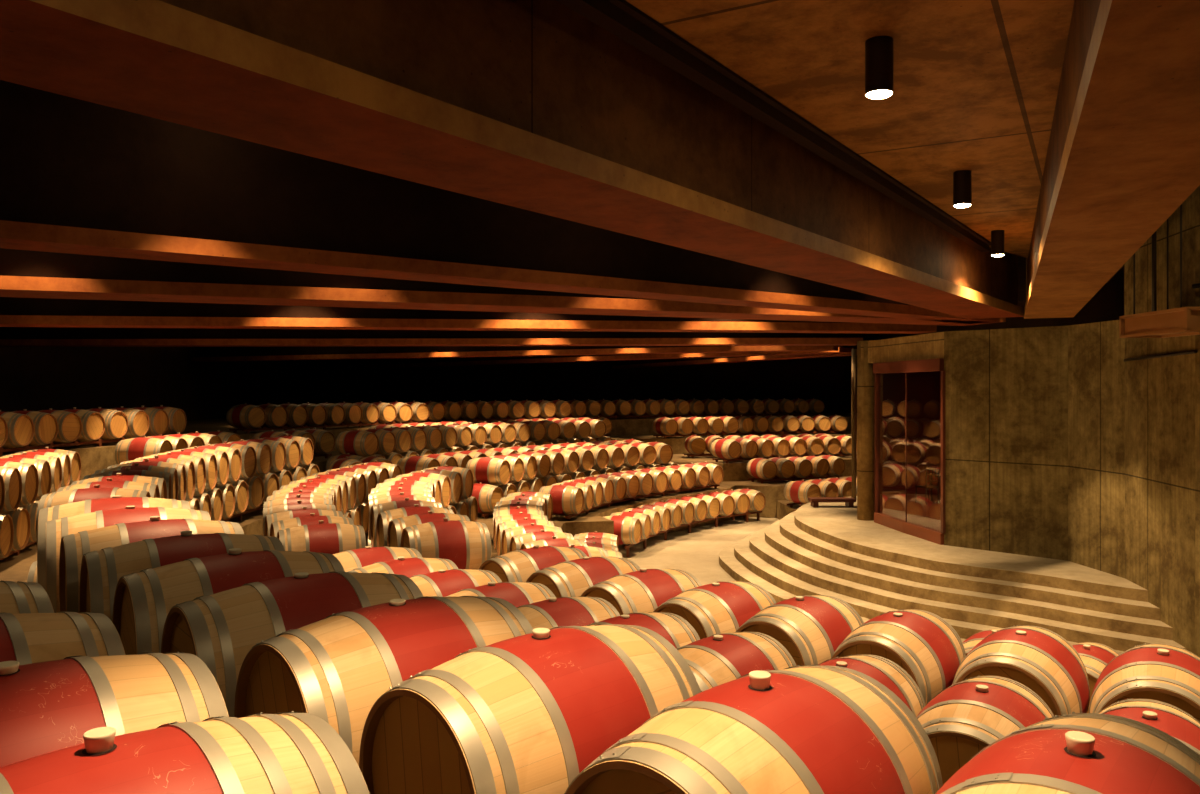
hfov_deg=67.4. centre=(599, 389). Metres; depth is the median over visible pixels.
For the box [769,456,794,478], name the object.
wine barrel
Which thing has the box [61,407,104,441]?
wine barrel
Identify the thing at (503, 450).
wine barrel
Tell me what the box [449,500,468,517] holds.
wine barrel
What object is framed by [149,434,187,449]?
wine barrel
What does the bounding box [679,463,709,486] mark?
wine barrel
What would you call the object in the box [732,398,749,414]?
wine barrel
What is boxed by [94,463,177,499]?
wine barrel
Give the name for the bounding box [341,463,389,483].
wine barrel
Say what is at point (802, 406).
wine barrel
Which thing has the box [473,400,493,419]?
wine barrel
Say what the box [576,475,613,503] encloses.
wine barrel
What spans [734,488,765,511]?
wine barrel
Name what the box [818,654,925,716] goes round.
wine barrel
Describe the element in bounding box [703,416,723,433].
wine barrel
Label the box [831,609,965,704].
wine barrel
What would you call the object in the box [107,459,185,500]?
wine barrel
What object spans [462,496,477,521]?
wine barrel
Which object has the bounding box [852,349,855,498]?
steel post
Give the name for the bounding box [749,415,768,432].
wine barrel
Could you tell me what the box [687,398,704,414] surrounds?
wine barrel
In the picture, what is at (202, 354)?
ceiling beam
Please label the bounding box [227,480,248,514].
wine barrel
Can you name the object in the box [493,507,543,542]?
wine barrel
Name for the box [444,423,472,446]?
wine barrel
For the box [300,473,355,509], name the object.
wine barrel
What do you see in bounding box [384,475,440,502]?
wine barrel
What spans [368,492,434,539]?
wine barrel
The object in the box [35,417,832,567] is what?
barrels
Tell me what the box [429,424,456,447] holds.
wine barrel
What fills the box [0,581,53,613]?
wine barrel
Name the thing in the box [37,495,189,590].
wine barrel
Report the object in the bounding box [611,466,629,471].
wine barrel
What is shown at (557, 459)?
wine barrel
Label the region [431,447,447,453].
wine barrel
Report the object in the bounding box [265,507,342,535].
wine barrel
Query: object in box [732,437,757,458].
wine barrel
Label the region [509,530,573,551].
wine barrel
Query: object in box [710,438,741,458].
wine barrel
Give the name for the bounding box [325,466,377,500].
wine barrel
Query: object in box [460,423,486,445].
wine barrel
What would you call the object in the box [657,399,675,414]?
wine barrel
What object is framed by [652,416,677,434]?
wine barrel
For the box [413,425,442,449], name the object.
wine barrel
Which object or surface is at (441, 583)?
wine barrel
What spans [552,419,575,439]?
wine barrel
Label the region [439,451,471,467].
wine barrel
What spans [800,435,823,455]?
wine barrel
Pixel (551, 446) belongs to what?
wine barrel
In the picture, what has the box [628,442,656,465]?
wine barrel
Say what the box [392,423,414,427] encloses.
wine barrel
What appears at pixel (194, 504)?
wine barrel
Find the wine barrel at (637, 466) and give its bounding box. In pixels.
[628,464,645,469]
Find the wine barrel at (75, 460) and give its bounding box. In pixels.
[17,447,80,484]
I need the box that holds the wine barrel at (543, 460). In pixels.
[517,451,550,477]
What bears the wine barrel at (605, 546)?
on the rack
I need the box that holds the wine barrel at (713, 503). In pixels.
[695,493,720,518]
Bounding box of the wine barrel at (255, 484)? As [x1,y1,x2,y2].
[241,476,263,509]
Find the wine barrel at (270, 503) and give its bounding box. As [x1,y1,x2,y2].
[263,494,332,507]
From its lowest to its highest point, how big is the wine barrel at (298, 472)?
0.756 m
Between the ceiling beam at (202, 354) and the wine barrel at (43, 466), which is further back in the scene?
the ceiling beam at (202, 354)
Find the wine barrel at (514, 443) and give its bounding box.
[505,441,522,446]
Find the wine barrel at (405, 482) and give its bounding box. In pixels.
[376,478,434,497]
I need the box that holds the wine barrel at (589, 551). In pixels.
[569,544,607,557]
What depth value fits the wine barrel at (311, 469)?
19.90 m
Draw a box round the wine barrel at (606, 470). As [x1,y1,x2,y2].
[597,467,614,473]
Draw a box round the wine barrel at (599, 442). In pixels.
[589,440,612,444]
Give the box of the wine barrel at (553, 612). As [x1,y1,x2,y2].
[516,596,620,628]
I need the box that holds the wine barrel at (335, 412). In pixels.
[317,402,344,424]
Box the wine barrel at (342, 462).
[327,457,361,469]
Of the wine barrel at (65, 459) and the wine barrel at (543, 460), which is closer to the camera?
the wine barrel at (65, 459)
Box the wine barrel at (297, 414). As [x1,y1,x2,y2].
[280,402,307,426]
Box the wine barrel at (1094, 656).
[1072,642,1119,712]
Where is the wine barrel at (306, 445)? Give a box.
[276,434,313,466]
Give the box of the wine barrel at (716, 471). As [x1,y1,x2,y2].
[693,461,723,484]
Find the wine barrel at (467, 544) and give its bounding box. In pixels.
[400,518,490,569]
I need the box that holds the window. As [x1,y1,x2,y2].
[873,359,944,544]
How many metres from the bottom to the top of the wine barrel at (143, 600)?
0.725 m
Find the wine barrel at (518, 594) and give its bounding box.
[446,582,554,606]
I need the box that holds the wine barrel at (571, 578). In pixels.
[526,557,639,597]
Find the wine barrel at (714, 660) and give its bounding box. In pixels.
[677,631,796,691]
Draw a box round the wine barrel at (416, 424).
[408,422,429,426]
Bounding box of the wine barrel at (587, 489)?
[553,481,593,509]
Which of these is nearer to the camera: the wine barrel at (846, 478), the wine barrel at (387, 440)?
the wine barrel at (387, 440)
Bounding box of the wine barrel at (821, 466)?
[802,455,829,476]
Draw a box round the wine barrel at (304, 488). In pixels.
[272,485,335,507]
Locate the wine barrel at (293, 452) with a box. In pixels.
[259,436,300,469]
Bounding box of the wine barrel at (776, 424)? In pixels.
[765,415,783,431]
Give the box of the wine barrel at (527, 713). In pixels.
[359,624,700,793]
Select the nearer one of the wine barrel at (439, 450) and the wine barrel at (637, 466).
the wine barrel at (439, 450)
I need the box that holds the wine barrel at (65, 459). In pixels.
[2,449,70,486]
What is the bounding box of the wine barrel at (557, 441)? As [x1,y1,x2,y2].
[550,438,566,443]
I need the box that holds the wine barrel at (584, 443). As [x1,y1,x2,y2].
[572,441,597,446]
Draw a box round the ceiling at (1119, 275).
[1018,256,1123,301]
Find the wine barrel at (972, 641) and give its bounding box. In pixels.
[962,628,1000,655]
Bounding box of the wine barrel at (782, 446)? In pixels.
[765,436,790,456]
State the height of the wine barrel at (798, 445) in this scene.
0.728 m
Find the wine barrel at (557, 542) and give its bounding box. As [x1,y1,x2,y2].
[520,536,586,549]
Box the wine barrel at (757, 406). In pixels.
[747,398,764,413]
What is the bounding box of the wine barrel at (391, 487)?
[371,483,430,492]
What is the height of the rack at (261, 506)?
0.202 m
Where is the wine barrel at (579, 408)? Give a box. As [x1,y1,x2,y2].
[567,399,586,416]
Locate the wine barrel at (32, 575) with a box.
[27,561,37,582]
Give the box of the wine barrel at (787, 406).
[777,398,794,413]
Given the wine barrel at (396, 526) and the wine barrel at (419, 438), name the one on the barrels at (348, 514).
the wine barrel at (396, 526)
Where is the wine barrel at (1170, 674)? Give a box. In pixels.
[1089,643,1199,721]
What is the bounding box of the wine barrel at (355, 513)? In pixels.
[347,507,360,525]
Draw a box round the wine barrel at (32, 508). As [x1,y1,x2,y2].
[18,501,38,542]
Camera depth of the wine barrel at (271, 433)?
22.82 m
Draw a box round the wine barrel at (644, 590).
[581,568,701,614]
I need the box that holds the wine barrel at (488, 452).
[472,448,501,455]
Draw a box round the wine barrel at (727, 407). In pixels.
[717,398,734,414]
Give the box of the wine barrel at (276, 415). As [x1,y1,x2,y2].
[257,403,287,427]
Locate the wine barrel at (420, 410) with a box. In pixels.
[407,401,428,421]
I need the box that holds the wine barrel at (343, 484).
[289,476,347,514]
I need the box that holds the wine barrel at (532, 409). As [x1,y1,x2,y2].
[520,400,540,417]
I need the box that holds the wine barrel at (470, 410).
[456,400,478,419]
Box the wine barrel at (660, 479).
[634,467,667,492]
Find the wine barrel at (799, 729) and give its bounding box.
[564,664,942,793]
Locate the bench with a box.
[808,497,856,506]
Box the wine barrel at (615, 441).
[605,439,628,443]
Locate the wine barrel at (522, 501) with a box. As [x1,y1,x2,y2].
[496,498,543,510]
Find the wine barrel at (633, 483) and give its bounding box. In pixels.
[607,471,639,497]
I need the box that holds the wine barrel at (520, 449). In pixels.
[507,445,533,452]
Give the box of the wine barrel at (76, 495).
[35,485,150,541]
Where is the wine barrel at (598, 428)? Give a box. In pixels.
[583,418,605,437]
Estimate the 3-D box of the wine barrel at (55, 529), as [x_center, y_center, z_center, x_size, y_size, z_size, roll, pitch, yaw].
[-3.099,1.123,5.939,0.950,0.716,0.702,0,0,-32]
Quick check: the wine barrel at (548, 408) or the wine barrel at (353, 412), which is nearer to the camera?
the wine barrel at (353, 412)
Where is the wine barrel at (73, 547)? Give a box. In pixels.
[59,516,243,612]
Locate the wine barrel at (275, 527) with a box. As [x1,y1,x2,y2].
[270,513,353,536]
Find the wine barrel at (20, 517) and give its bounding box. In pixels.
[2,507,29,550]
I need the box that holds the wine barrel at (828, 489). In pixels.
[807,478,838,496]
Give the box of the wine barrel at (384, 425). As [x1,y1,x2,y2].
[369,423,398,428]
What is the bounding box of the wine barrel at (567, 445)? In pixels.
[556,442,581,447]
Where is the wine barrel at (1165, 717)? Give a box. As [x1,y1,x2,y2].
[1098,698,1199,754]
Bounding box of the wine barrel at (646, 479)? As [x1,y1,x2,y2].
[620,469,653,495]
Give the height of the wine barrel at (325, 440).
0.749 m
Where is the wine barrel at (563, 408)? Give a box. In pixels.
[551,399,571,417]
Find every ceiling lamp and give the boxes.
[865,36,892,98]
[953,170,970,207]
[991,230,1003,256]
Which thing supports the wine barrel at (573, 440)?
on the rack
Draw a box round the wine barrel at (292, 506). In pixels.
[263,500,335,535]
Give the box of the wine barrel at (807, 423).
[796,414,814,431]
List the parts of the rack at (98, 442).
rail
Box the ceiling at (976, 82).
[625,0,1074,257]
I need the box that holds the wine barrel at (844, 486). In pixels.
[823,477,851,496]
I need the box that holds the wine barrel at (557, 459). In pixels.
[531,449,564,475]
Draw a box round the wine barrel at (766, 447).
[749,437,774,457]
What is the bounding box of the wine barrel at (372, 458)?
[359,455,392,463]
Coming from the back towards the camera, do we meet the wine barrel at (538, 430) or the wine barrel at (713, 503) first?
the wine barrel at (538, 430)
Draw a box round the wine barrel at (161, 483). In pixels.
[71,473,166,498]
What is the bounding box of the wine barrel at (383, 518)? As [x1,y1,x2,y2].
[376,504,453,546]
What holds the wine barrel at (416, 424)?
on the rack
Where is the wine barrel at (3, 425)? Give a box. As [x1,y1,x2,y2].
[0,416,7,447]
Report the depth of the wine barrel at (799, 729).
2.18 m
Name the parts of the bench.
leg, seat, leg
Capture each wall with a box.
[0,347,293,420]
[294,355,856,412]
[861,341,863,360]
[868,332,943,362]
[879,280,1123,339]
[944,326,1067,560]
[1068,320,1124,577]
[1124,191,1194,653]
[1195,185,1199,656]
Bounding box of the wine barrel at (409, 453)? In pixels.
[399,450,417,457]
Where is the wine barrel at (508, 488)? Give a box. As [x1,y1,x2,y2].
[498,483,516,496]
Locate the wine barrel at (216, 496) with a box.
[203,488,222,520]
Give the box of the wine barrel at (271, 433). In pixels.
[252,430,291,438]
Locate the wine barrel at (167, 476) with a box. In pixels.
[83,467,170,498]
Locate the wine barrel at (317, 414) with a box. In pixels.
[298,402,326,425]
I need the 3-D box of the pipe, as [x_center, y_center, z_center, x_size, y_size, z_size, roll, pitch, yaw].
[7.850,-2.000,12.750,0.060,1.900,0.060,0,0,0]
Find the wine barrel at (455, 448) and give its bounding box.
[445,446,463,451]
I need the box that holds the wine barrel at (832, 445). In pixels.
[817,435,840,454]
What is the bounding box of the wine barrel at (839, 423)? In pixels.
[828,414,847,430]
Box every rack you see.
[0,434,164,455]
[0,541,35,559]
[221,505,263,520]
[229,413,822,432]
[312,454,331,459]
[482,512,492,517]
[553,484,719,520]
[624,511,761,556]
[653,431,846,438]
[684,452,712,457]
[712,454,856,462]
[748,475,841,482]
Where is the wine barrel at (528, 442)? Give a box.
[520,440,536,445]
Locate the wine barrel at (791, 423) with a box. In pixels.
[780,415,799,431]
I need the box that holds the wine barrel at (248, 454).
[204,441,256,479]
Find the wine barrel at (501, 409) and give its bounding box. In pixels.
[489,400,509,418]
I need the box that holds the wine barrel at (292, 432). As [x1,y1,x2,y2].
[281,429,315,448]
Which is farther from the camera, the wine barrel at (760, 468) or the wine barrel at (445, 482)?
the wine barrel at (760, 468)
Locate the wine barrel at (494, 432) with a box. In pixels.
[477,422,501,444]
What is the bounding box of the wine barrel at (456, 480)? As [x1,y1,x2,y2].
[411,468,462,503]
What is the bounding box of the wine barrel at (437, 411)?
[422,401,445,420]
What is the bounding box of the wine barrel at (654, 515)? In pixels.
[622,507,660,534]
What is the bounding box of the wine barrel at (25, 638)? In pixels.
[0,611,125,664]
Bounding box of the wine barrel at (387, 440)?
[363,428,395,454]
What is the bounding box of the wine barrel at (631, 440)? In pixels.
[622,438,644,443]
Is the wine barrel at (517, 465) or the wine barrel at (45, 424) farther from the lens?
the wine barrel at (517, 465)
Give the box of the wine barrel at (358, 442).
[336,429,378,456]
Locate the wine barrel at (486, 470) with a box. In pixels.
[466,456,510,485]
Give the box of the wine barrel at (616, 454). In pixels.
[595,444,624,467]
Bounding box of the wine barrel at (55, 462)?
[0,452,61,492]
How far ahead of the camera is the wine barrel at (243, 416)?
24.94 m
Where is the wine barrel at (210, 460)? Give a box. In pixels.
[150,449,217,491]
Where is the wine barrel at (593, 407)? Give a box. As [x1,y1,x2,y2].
[582,399,600,416]
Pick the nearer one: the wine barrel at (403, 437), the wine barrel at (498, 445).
the wine barrel at (403, 437)
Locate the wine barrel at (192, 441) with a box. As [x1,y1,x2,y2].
[164,432,204,447]
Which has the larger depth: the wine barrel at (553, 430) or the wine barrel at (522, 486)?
the wine barrel at (553, 430)
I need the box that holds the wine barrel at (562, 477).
[553,473,571,482]
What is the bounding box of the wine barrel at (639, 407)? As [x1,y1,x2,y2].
[628,399,646,415]
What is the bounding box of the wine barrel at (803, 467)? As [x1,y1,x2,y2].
[786,456,812,477]
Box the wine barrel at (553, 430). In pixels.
[536,419,560,440]
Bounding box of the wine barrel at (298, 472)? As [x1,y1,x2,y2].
[286,466,306,480]
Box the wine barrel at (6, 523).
[0,513,13,558]
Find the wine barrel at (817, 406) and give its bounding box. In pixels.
[806,398,824,413]
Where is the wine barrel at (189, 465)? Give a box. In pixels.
[120,456,194,500]
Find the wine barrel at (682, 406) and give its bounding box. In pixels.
[672,399,689,414]
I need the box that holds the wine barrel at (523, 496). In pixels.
[500,494,546,515]
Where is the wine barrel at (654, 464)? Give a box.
[644,463,662,468]
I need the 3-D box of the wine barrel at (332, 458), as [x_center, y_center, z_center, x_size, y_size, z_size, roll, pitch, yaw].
[-6.494,1.991,23.188,0.950,0.728,0.696,0,0,24]
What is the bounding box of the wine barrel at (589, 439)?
[580,437,597,441]
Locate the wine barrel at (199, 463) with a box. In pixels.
[135,452,205,496]
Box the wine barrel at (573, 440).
[565,437,581,442]
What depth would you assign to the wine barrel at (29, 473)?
13.29 m
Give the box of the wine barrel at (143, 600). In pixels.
[112,548,344,654]
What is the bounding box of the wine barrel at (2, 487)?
[0,474,4,513]
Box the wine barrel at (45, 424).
[13,409,57,446]
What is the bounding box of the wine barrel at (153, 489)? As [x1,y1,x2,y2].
[57,478,159,497]
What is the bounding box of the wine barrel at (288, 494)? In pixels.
[267,490,332,502]
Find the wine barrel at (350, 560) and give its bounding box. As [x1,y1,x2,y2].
[333,546,422,571]
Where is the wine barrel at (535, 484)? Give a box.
[524,477,543,491]
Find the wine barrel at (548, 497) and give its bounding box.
[507,490,552,520]
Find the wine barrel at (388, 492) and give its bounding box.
[368,488,431,530]
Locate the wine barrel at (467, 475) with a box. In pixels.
[423,465,473,499]
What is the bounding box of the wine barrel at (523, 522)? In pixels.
[497,517,553,555]
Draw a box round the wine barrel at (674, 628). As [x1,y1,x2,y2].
[586,612,699,648]
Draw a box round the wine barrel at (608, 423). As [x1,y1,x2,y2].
[592,416,611,433]
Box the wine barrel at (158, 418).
[132,406,168,436]
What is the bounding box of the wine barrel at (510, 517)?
[493,512,547,550]
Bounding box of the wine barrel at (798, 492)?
[784,480,820,504]
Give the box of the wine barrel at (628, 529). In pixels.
[604,514,641,544]
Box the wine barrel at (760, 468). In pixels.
[746,457,777,478]
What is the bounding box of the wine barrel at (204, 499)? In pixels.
[193,493,210,516]
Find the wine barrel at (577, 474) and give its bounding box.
[567,471,585,479]
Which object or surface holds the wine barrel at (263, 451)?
on the wine barrel at (270, 480)
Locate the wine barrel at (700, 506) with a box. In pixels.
[680,496,706,520]
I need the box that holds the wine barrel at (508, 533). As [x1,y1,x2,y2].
[502,523,562,554]
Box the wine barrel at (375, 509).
[370,498,442,546]
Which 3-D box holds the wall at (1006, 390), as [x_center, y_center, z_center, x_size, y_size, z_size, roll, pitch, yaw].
[7.566,1.010,16.731,0.350,4.280,2.249,0,0,-44]
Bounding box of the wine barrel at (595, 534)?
[574,531,618,550]
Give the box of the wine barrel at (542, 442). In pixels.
[534,439,550,445]
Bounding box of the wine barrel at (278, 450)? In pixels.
[244,438,285,472]
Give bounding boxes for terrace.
[0,413,856,479]
[0,452,856,581]
[311,431,856,472]
[365,476,856,557]
[777,500,802,519]
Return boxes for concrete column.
[857,341,873,520]
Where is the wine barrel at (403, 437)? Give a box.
[381,427,411,452]
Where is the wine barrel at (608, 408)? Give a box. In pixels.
[597,399,615,416]
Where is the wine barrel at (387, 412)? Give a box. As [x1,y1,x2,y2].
[371,401,396,422]
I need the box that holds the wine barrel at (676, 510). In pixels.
[651,501,682,527]
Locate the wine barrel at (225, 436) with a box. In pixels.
[206,430,240,442]
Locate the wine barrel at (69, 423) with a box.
[37,408,81,443]
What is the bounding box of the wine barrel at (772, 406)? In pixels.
[762,398,779,413]
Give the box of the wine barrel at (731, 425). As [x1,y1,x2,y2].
[718,415,738,433]
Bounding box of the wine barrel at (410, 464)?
[397,455,440,473]
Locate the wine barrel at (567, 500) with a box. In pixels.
[539,484,583,514]
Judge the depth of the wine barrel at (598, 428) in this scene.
32.23 m
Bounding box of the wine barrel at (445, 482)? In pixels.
[396,471,450,507]
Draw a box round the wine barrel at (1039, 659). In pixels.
[952,625,1089,716]
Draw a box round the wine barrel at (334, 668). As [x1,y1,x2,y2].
[234,596,532,765]
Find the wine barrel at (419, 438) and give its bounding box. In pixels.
[398,426,426,450]
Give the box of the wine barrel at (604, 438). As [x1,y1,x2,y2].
[595,436,611,441]
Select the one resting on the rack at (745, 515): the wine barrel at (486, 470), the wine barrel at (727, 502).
the wine barrel at (727, 502)
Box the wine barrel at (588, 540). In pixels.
[578,537,615,545]
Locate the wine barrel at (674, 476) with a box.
[649,466,681,490]
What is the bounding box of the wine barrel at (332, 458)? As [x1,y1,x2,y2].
[326,453,364,470]
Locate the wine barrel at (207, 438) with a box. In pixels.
[187,431,221,444]
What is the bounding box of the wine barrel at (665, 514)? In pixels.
[636,504,670,530]
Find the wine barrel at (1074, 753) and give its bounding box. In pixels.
[936,712,1199,793]
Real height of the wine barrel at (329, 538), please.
0.747 m
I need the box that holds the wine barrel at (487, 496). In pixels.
[472,482,503,512]
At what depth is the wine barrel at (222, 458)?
15.38 m
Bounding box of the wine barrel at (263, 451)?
[227,439,271,475]
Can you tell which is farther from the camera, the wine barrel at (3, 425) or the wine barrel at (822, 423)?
the wine barrel at (822, 423)
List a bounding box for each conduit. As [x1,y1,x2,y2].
[1123,350,1196,361]
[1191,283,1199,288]
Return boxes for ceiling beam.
[0,0,1023,318]
[0,80,999,323]
[0,248,1005,325]
[0,297,936,333]
[0,327,862,346]
[191,346,837,361]
[365,346,853,367]
[556,0,990,251]
[612,333,878,368]
[1024,0,1199,318]
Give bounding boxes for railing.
[1119,204,1199,337]
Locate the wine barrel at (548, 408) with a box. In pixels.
[535,399,555,417]
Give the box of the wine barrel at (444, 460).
[422,453,457,466]
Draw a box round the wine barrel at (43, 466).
[0,456,50,499]
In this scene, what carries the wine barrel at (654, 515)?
on the rack at (745, 515)
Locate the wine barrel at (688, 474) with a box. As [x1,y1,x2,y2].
[665,464,695,488]
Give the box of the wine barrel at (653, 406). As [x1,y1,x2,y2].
[643,399,660,415]
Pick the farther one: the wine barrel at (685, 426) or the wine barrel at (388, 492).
the wine barrel at (685, 426)
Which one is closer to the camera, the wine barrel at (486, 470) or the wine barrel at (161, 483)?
the wine barrel at (161, 483)
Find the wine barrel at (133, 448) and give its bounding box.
[115,436,172,463]
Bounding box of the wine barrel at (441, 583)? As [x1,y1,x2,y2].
[410,569,501,596]
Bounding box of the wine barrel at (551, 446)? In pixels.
[540,443,565,448]
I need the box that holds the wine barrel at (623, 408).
[612,399,631,415]
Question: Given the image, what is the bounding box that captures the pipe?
[1152,230,1156,311]
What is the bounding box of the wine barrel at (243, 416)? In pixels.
[226,403,265,428]
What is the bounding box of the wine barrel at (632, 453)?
[612,443,639,466]
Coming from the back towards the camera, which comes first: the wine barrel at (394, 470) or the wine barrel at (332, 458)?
the wine barrel at (332, 458)
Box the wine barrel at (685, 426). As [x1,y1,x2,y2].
[671,416,693,434]
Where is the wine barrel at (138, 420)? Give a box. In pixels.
[112,406,149,438]
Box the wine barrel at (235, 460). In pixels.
[185,444,241,482]
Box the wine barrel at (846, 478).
[840,477,856,495]
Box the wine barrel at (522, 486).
[512,480,530,491]
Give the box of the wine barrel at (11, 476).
[0,466,21,512]
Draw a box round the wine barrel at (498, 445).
[490,442,507,447]
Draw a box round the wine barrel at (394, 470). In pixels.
[356,461,401,478]
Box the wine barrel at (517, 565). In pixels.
[479,545,586,581]
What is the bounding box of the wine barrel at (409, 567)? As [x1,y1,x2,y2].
[346,557,457,577]
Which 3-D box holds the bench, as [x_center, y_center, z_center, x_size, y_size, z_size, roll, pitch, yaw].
[5.980,2.895,23.200,1.150,0.210,0.420,0,0,0]
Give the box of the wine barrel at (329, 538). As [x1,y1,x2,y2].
[277,520,365,554]
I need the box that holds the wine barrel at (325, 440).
[301,427,335,454]
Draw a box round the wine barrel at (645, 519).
[610,510,650,538]
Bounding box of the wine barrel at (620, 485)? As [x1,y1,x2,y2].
[589,473,626,500]
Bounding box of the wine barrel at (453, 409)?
[439,400,461,420]
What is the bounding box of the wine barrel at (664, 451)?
[645,441,672,463]
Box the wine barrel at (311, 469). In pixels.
[301,464,319,475]
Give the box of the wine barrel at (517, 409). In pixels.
[504,400,524,418]
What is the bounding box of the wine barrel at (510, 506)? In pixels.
[494,502,541,511]
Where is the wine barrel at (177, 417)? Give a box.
[151,405,186,434]
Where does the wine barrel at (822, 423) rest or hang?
on the rack at (782, 432)
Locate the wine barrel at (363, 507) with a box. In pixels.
[355,502,367,532]
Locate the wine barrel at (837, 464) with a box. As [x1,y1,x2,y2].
[818,454,845,475]
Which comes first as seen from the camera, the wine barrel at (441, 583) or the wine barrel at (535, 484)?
the wine barrel at (441, 583)
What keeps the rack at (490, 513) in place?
on the terrace at (773, 491)
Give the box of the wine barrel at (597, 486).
[562,478,602,506]
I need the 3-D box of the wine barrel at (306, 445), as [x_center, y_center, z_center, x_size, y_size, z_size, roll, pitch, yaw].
[-6.845,1.336,19.704,0.950,0.728,0.699,0,0,5]
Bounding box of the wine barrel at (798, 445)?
[783,436,807,455]
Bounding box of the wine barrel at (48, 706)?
[0,652,228,766]
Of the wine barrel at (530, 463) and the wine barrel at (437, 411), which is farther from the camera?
the wine barrel at (437, 411)
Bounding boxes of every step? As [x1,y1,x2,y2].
[719,543,965,641]
[734,535,1123,653]
[749,527,1185,650]
[765,519,1172,639]
[780,511,1159,620]
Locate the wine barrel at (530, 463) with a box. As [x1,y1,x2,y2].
[499,452,536,479]
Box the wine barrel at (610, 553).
[605,550,621,557]
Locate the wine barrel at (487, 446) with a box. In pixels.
[476,443,492,448]
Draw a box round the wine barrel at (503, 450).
[489,447,518,453]
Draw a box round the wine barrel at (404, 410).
[389,401,412,421]
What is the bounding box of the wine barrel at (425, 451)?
[414,449,433,455]
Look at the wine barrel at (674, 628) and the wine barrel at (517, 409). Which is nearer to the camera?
the wine barrel at (674, 628)
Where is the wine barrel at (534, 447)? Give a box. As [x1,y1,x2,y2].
[523,444,548,450]
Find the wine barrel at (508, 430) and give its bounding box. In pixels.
[491,421,515,443]
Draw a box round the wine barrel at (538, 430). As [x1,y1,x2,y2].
[521,420,545,441]
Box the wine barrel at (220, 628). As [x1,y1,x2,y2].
[161,572,422,716]
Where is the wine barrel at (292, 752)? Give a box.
[0,711,369,793]
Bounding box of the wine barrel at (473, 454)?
[455,449,486,458]
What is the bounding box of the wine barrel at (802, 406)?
[791,398,809,413]
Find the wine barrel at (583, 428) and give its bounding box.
[568,419,590,438]
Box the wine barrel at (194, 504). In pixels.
[188,498,199,509]
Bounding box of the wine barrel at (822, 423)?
[811,414,831,431]
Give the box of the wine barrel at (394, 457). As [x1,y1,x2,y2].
[383,452,402,464]
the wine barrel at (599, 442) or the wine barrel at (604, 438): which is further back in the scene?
the wine barrel at (604, 438)
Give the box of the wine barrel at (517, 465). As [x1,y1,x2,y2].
[490,454,523,482]
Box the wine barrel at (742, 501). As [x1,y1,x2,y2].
[722,489,749,513]
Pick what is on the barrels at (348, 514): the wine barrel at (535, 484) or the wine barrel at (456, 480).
the wine barrel at (456, 480)
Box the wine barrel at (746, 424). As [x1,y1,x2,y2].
[733,415,753,432]
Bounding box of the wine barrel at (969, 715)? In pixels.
[916,675,1053,784]
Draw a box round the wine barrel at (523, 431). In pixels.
[506,420,530,441]
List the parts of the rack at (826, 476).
rail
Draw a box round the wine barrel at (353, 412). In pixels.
[337,402,361,424]
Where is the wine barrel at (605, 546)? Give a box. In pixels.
[587,542,617,551]
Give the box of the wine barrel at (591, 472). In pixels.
[582,469,599,476]
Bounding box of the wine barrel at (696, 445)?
[684,435,706,454]
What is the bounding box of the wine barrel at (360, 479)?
[312,469,365,505]
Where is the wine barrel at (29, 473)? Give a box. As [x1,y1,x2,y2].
[0,461,38,505]
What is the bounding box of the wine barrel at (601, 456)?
[577,445,608,469]
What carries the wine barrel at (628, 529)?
on the rack at (745, 515)
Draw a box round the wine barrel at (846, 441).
[835,434,856,454]
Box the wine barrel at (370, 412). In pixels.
[353,401,378,423]
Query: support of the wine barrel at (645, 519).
on the rack at (745, 515)
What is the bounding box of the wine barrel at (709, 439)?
[705,434,722,453]
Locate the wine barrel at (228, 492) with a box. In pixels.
[215,483,235,519]
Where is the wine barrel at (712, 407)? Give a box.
[702,398,719,414]
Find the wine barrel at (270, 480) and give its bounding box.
[257,472,278,504]
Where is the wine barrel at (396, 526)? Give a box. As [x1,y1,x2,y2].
[387,511,469,546]
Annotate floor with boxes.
[618,517,778,584]
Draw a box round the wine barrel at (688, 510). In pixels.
[665,498,694,523]
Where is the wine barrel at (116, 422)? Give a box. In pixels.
[87,407,127,439]
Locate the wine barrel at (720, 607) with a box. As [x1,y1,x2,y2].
[653,581,775,638]
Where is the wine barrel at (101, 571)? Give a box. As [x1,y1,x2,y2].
[80,530,284,620]
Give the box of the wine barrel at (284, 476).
[272,469,292,489]
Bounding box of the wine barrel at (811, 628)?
[736,595,863,665]
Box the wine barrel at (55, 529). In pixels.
[46,506,210,612]
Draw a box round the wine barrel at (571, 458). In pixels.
[548,448,579,473]
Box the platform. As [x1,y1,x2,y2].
[794,496,1147,601]
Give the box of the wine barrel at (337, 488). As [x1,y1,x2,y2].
[280,480,341,510]
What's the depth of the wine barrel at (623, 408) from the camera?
37.10 m
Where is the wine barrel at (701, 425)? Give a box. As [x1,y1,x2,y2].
[688,416,708,433]
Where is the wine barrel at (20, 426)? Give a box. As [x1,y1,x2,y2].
[0,410,33,448]
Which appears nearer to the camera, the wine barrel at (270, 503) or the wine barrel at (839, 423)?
the wine barrel at (270, 503)
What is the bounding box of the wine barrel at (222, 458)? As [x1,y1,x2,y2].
[165,447,228,486]
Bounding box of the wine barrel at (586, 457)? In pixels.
[562,446,593,471]
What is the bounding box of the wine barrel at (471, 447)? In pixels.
[461,445,477,450]
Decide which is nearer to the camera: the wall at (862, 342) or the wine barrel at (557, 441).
the wall at (862, 342)
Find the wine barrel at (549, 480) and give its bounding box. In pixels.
[540,475,557,485]
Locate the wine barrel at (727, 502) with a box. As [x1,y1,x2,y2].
[709,491,734,515]

